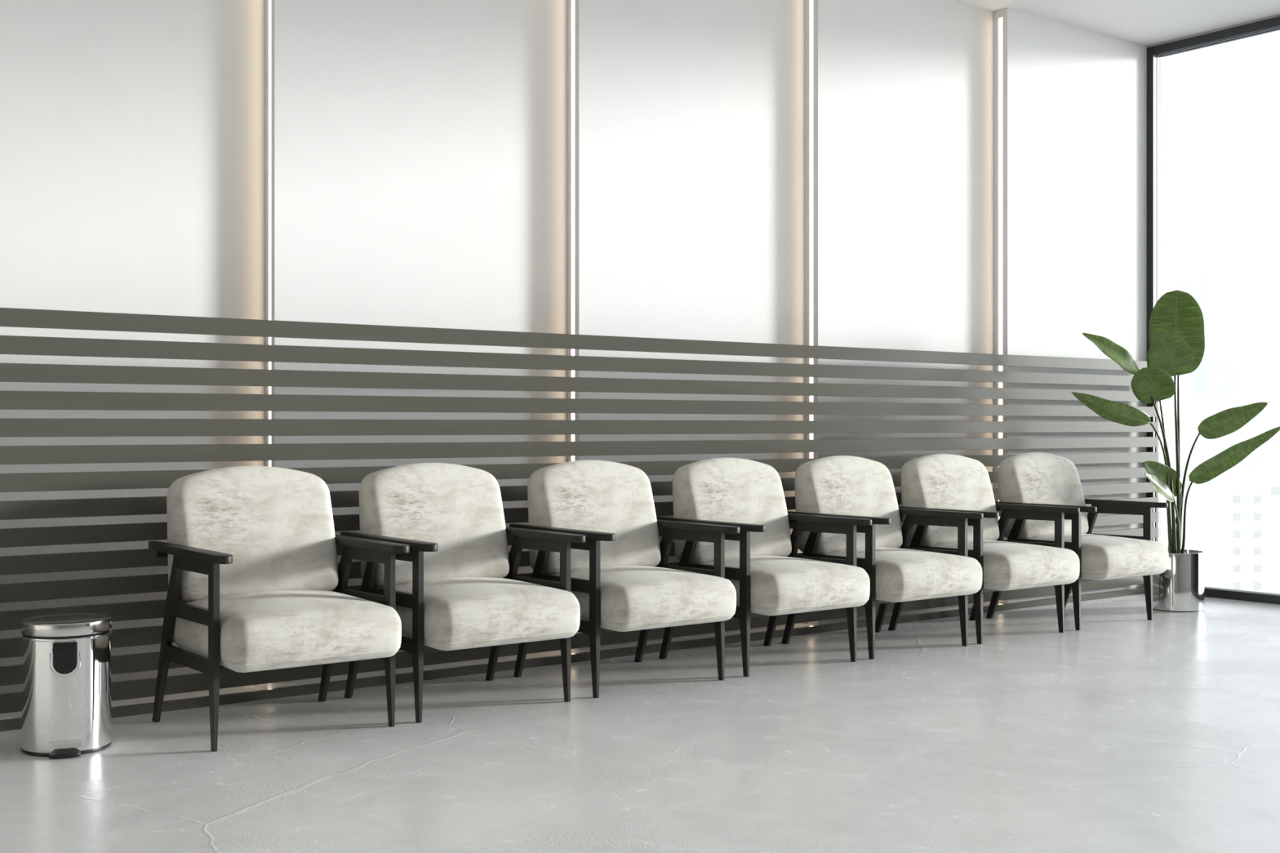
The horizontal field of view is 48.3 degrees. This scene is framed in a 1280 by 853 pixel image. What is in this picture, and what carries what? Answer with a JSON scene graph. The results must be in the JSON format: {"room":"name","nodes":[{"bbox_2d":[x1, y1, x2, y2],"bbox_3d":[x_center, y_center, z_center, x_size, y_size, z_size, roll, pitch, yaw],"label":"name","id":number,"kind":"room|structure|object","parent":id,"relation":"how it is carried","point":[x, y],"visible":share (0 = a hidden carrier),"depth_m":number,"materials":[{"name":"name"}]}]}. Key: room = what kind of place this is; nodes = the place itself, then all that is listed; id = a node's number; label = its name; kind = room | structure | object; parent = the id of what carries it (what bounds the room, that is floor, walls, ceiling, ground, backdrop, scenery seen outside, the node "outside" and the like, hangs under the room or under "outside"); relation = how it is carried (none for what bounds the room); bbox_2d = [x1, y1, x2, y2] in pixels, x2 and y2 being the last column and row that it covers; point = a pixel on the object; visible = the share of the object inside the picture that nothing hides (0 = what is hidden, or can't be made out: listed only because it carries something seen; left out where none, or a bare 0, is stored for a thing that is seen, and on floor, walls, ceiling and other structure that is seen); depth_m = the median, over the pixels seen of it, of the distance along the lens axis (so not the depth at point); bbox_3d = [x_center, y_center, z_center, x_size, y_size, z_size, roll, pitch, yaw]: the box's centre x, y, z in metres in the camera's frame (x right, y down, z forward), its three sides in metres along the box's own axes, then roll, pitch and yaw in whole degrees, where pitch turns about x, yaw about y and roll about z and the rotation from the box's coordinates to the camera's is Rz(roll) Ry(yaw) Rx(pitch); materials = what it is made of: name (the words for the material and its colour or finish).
{"room":"waiting room","nodes":[
{"label":"waiting room","id":0,"kind":"room"},
{"bbox_2d":[0,0,1148,693],"bbox_3d":[-1.927,-0.688,5.610,12.672,3.475,0.620,0,0,-37],"label":"wall","id":1,"kind":"structure","parent":0,"point":[421,149],"depth_m":6.74,"materials":[{"name":"white paint"}]},
{"bbox_2d":[269,0,271,466],"bbox_3d":[-1.537,-0.691,5.955,0.009,3.377,0.030,0,0,-37],"label":"light strip","id":2,"kind":"object","parent":1,"relation":"attached to","point":[269,0],"visible":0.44,"depth_m":5.95,"materials":[{"name":"white plastic"}]},
{"bbox_2d":[571,0,574,461],"bbox_3d":[-0.311,-0.691,6.753,0.009,3.377,0.030,0,0,-37],"label":"light strip","id":3,"kind":"object","parent":1,"relation":"attached to","point":[572,1],"visible":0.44,"depth_m":6.75,"materials":[{"name":"white"}]},
{"bbox_2d":[809,0,813,457],"bbox_3d":[0.911,-0.691,7.548,0.009,3.377,0.030,0,0,-37],"label":"light strip","id":4,"kind":"object","parent":1,"relation":"attached to","point":[811,1],"visible":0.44,"depth_m":7.55,"materials":[{"name":"white"}]},
{"bbox_2d":[999,17,1002,517],"bbox_3d":[2.106,-0.691,8.323,0.009,3.377,0.030,0,0,-37],"label":"light strip","id":5,"kind":"object","parent":1,"relation":"attached to","point":[1000,19],"visible":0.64,"depth_m":8.32,"materials":[{"name":"white"}]},
{"bbox_2d":[0,593,1279,852],"bbox_3d":[1.201,1.150,1.405,13.010,0.200,11.200,0,0,-37],"label":"floor","id":6,"kind":"structure","parent":0,"point":[1126,731],"depth_m":4.53,"materials":[{"name":"concrete"}]},
{"bbox_2d":[20,613,111,758],"bbox_3d":[-1.865,0.839,4.646,0.277,0.423,0.307,0,0,-20],"label":"pedal bin","id":7,"kind":"object","parent":6,"relation":"on","point":[66,658],"visible":1,"depth_m":4.54,"materials":[{"name":"silver metal"}]},
{"bbox_2d":[148,466,409,751],"bbox_3d":[-1.262,0.598,4.992,0.686,0.904,0.777,0,0,-37],"label":"armchair","id":8,"kind":"object","parent":6,"relation":"on","point":[251,551],"visible":1,"depth_m":4.98,"materials":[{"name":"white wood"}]},
{"bbox_2d":[166,466,338,601],"bbox_3d":[-1.392,0.381,5.166,0.604,0.467,0.196,0,0,-37],"label":"cushion","id":9,"kind":"object","parent":8,"relation":"on","point":[276,524],"depth_m":5.11,"materials":[{"name":"fabric"}]},
{"bbox_2d":[173,590,401,672],"bbox_3d":[-1.223,0.688,4.940,0.603,0.202,0.648,0,1,-37],"label":"seat cushion","id":10,"kind":"object","parent":8,"relation":"on","point":[255,630],"depth_m":4.73,"materials":[{"name":"fabric"}]},
{"bbox_2d":[340,462,585,723],"bbox_3d":[-0.670,0.598,5.438,0.686,0.904,0.777,0,0,-37],"label":"armchair","id":11,"kind":"object","parent":6,"relation":"on","point":[458,586],"visible":0.88,"depth_m":5.43,"materials":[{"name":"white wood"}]},
{"bbox_2d":[359,462,509,586],"bbox_3d":[-0.800,0.381,5.612,0.604,0.467,0.196,0,0,-37],"label":"cushion","id":12,"kind":"object","parent":11,"relation":"on","point":[459,508],"depth_m":5.56,"materials":[{"name":"fabric"}]},
{"bbox_2d":[377,577,580,650],"bbox_3d":[-0.631,0.688,5.386,0.603,0.202,0.648,0,1,-37],"label":"seat cushion","id":13,"kind":"object","parent":11,"relation":"on","point":[455,613],"depth_m":5.15,"materials":[{"name":"fabric"}]},
{"bbox_2d":[0,307,1158,731],"bbox_3d":[-0.422,0.322,6.255,9.252,1.457,0.022,0,0,-37],"label":"slatted screen","id":14,"kind":"object","parent":6,"relation":"on","point":[9,317],"visible":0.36,"depth_m":5.87,"materials":[{"name":"grey"}]},
{"bbox_2d":[509,460,739,697],"bbox_3d":[-0.056,0.598,5.900,0.686,0.904,0.777,0,0,-37],"label":"armchair","id":15,"kind":"object","parent":6,"relation":"on","point":[622,580],"visible":0.86,"depth_m":5.89,"materials":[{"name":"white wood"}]},
{"bbox_2d":[527,460,661,574],"bbox_3d":[-0.187,0.381,6.074,0.604,0.467,0.196,0,0,-37],"label":"cushion","id":16,"kind":"object","parent":15,"relation":"on","point":[615,498],"depth_m":6.02,"materials":[{"name":"fabric"}]},
{"bbox_2d":[552,565,736,631],"bbox_3d":[-0.017,0.688,5.848,0.603,0.202,0.648,0,1,-37],"label":"seat cushion","id":17,"kind":"object","parent":15,"relation":"on","point":[628,597],"depth_m":5.60,"materials":[{"name":"fabric"}]},
{"bbox_2d":[656,457,871,676],"bbox_3d":[0.560,0.598,6.364,0.686,0.904,0.777,0,0,-37],"label":"armchair","id":18,"kind":"object","parent":6,"relation":"on","point":[766,571],"visible":0.89,"depth_m":6.36,"materials":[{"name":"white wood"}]},
{"bbox_2d":[672,457,791,563],"bbox_3d":[0.429,0.381,6.538,0.604,0.467,0.196,0,0,-37],"label":"cushion","id":19,"kind":"object","parent":18,"relation":"on","point":[730,490],"depth_m":6.48,"materials":[{"name":"fabric"}]},
{"bbox_2d":[698,555,870,615],"bbox_3d":[0.599,0.688,6.312,0.603,0.202,0.648,0,1,-37],"label":"seat cushion","id":20,"kind":"object","parent":18,"relation":"on","point":[764,585],"depth_m":6.05,"materials":[{"name":"fabric"}]},
{"bbox_2d":[781,455,983,659],"bbox_3d":[1.159,0.598,6.815,0.686,0.904,0.777,0,0,-37],"label":"armchair","id":21,"kind":"object","parent":6,"relation":"on","point":[837,486],"visible":0.82,"depth_m":6.81,"materials":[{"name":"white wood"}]},
{"bbox_2d":[794,455,902,554],"bbox_3d":[1.028,0.381,6.989,0.604,0.467,0.196,0,0,-37],"label":"cushion","id":22,"kind":"object","parent":21,"relation":"on","point":[843,485],"depth_m":6.91,"materials":[{"name":"fabric"}]},
{"bbox_2d":[822,547,982,602],"bbox_3d":[1.198,0.688,6.763,0.603,0.202,0.648,0,1,-37],"label":"seat cushion","id":23,"kind":"object","parent":21,"relation":"on","point":[895,575],"depth_m":6.49,"materials":[{"name":"fabric"}]},
{"bbox_2d":[888,453,1079,644],"bbox_3d":[1.752,0.598,7.262,0.686,0.904,0.777,0,0,-37],"label":"armchair","id":24,"kind":"object","parent":6,"relation":"on","point":[937,482],"visible":0.84,"depth_m":7.25,"materials":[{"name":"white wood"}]},
{"bbox_2d":[900,453,999,546],"bbox_3d":[1.621,0.381,7.436,0.604,0.467,0.196,0,0,-37],"label":"cushion","id":25,"kind":"object","parent":24,"relation":"on","point":[937,481],"depth_m":7.35,"materials":[{"name":"fabric"}]},
{"bbox_2d":[929,540,1079,591],"bbox_3d":[1.791,0.688,7.211,0.603,0.202,0.648,0,1,-37],"label":"seat cushion","id":26,"kind":"object","parent":24,"relation":"on","point":[1006,565],"depth_m":6.94,"materials":[{"name":"fabric"}]},
{"bbox_2d":[986,452,1168,630],"bbox_3d":[2.368,0.598,7.726,0.686,0.904,0.777,0,0,-37],"label":"armchair","id":27,"kind":"object","parent":6,"relation":"on","point":[1031,478],"visible":0.8,"depth_m":7.72,"materials":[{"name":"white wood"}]},
{"bbox_2d":[997,452,1088,538],"bbox_3d":[2.237,0.381,7.900,0.604,0.467,0.196,0,0,-37],"label":"cushion","id":28,"kind":"object","parent":27,"relation":"on","point":[1033,477],"depth_m":7.80,"materials":[{"name":"fabric"}]},
{"bbox_2d":[1027,533,1168,580],"bbox_3d":[2.407,0.688,7.675,0.603,0.202,0.648,0,1,-37],"label":"seat cushion","id":29,"kind":"object","parent":27,"relation":"on","point":[1102,557],"depth_m":7.40,"materials":[{"name":"fabric"}]},
{"bbox_2d":[1152,549,1204,612],"bbox_3d":[3.077,0.884,8.190,0.298,0.332,0.298,0,0,-37],"label":"flower pot","id":30,"kind":"object","parent":6,"relation":"on","point":[1180,588],"visible":0.71,"depth_m":8.06,"materials":[{"name":"silver metal"}]},
{"bbox_2d":[1071,289,1279,553],"bbox_3d":[3.022,-0.010,8.121,1.312,1.551,0.280,0,0,-14],"label":"potted plant","id":31,"kind":"object","parent":30,"relation":"in","point":[1176,322],"visible":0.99,"depth_m":8.13,"materials":[{"name":"green plant"}]},
{"bbox_2d":[951,0,1279,46],"bbox_3d":[1.201,-2.550,1.405,13.010,0.250,11.200,0,0,-37],"label":"ceiling","id":32,"kind":"structure","parent":0,"point":[1148,23],"depth_m":8.39,"materials":[{"name":"white paint"}]},
{"bbox_2d":[1148,14,1279,546],"bbox_3d":[6.300,-0.787,5.215,0.180,3.675,11.150,0,0,-37],"label":"wall","id":33,"kind":"structure","parent":0,"point":[1163,59],"depth_m":9.20,"materials":[{"name":"white paint"}]},
{"bbox_2d":[1146,16,1279,604],"bbox_3d":[6.378,-0.681,5.011,0.100,3.462,10.328,0,0,-37],"label":"window","id":34,"kind":"structure","parent":33,"relation":"in","point":[1154,54],"depth_m":9.08,"materials":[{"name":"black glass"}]},
{"label":"outside","id":35,"kind":"structure","parent":0,"visible":0},
{"bbox_3d":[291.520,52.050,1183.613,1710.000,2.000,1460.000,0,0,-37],"label":"ground","id":36,"kind":"structure","parent":35,"visible":0},
{"bbox_2d":[1165,375,1195,434],"bbox_3d":[178.597,17.191,484.925,8.240,67.718,30.150,0,0,0],"label":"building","id":37,"kind":"structure","parent":36,"relation":"on","point":[1186,383],"depth_m":470.03,"materials":[{"name":"white"}]},
{"bbox_2d":[1179,275,1225,394],"bbox_3d":[249.892,-7.327,635.000,8.743,116.755,30.000,0,0,0],"label":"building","id":38,"kind":"structure","parent":36,"relation":"on","point":[1208,291],"depth_m":620.11,"materials":[{"name":"white"}]},
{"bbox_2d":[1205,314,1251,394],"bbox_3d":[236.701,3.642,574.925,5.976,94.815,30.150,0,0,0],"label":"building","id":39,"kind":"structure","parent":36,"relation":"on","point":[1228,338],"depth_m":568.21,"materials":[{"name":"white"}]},
{"bbox_2d":[1180,477,1279,594],"bbox_3d":[108.949,30.351,255.925,17.252,41.397,20.150,0,0,0],"label":"building","id":40,"kind":"structure","parent":36,"relation":"on","point":[1235,522],"depth_m":246.00,"materials":[{"name":"white"}]},
{"bbox_2d":[1233,385,1279,435],"bbox_3d":[241.595,18.088,534.925,25.765,65.924,30.150,0,0,0],"label":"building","id":41,"kind":"structure","parent":36,"relation":"on","point":[1273,392],"depth_m":520.02,"materials":[{"name":"white"}]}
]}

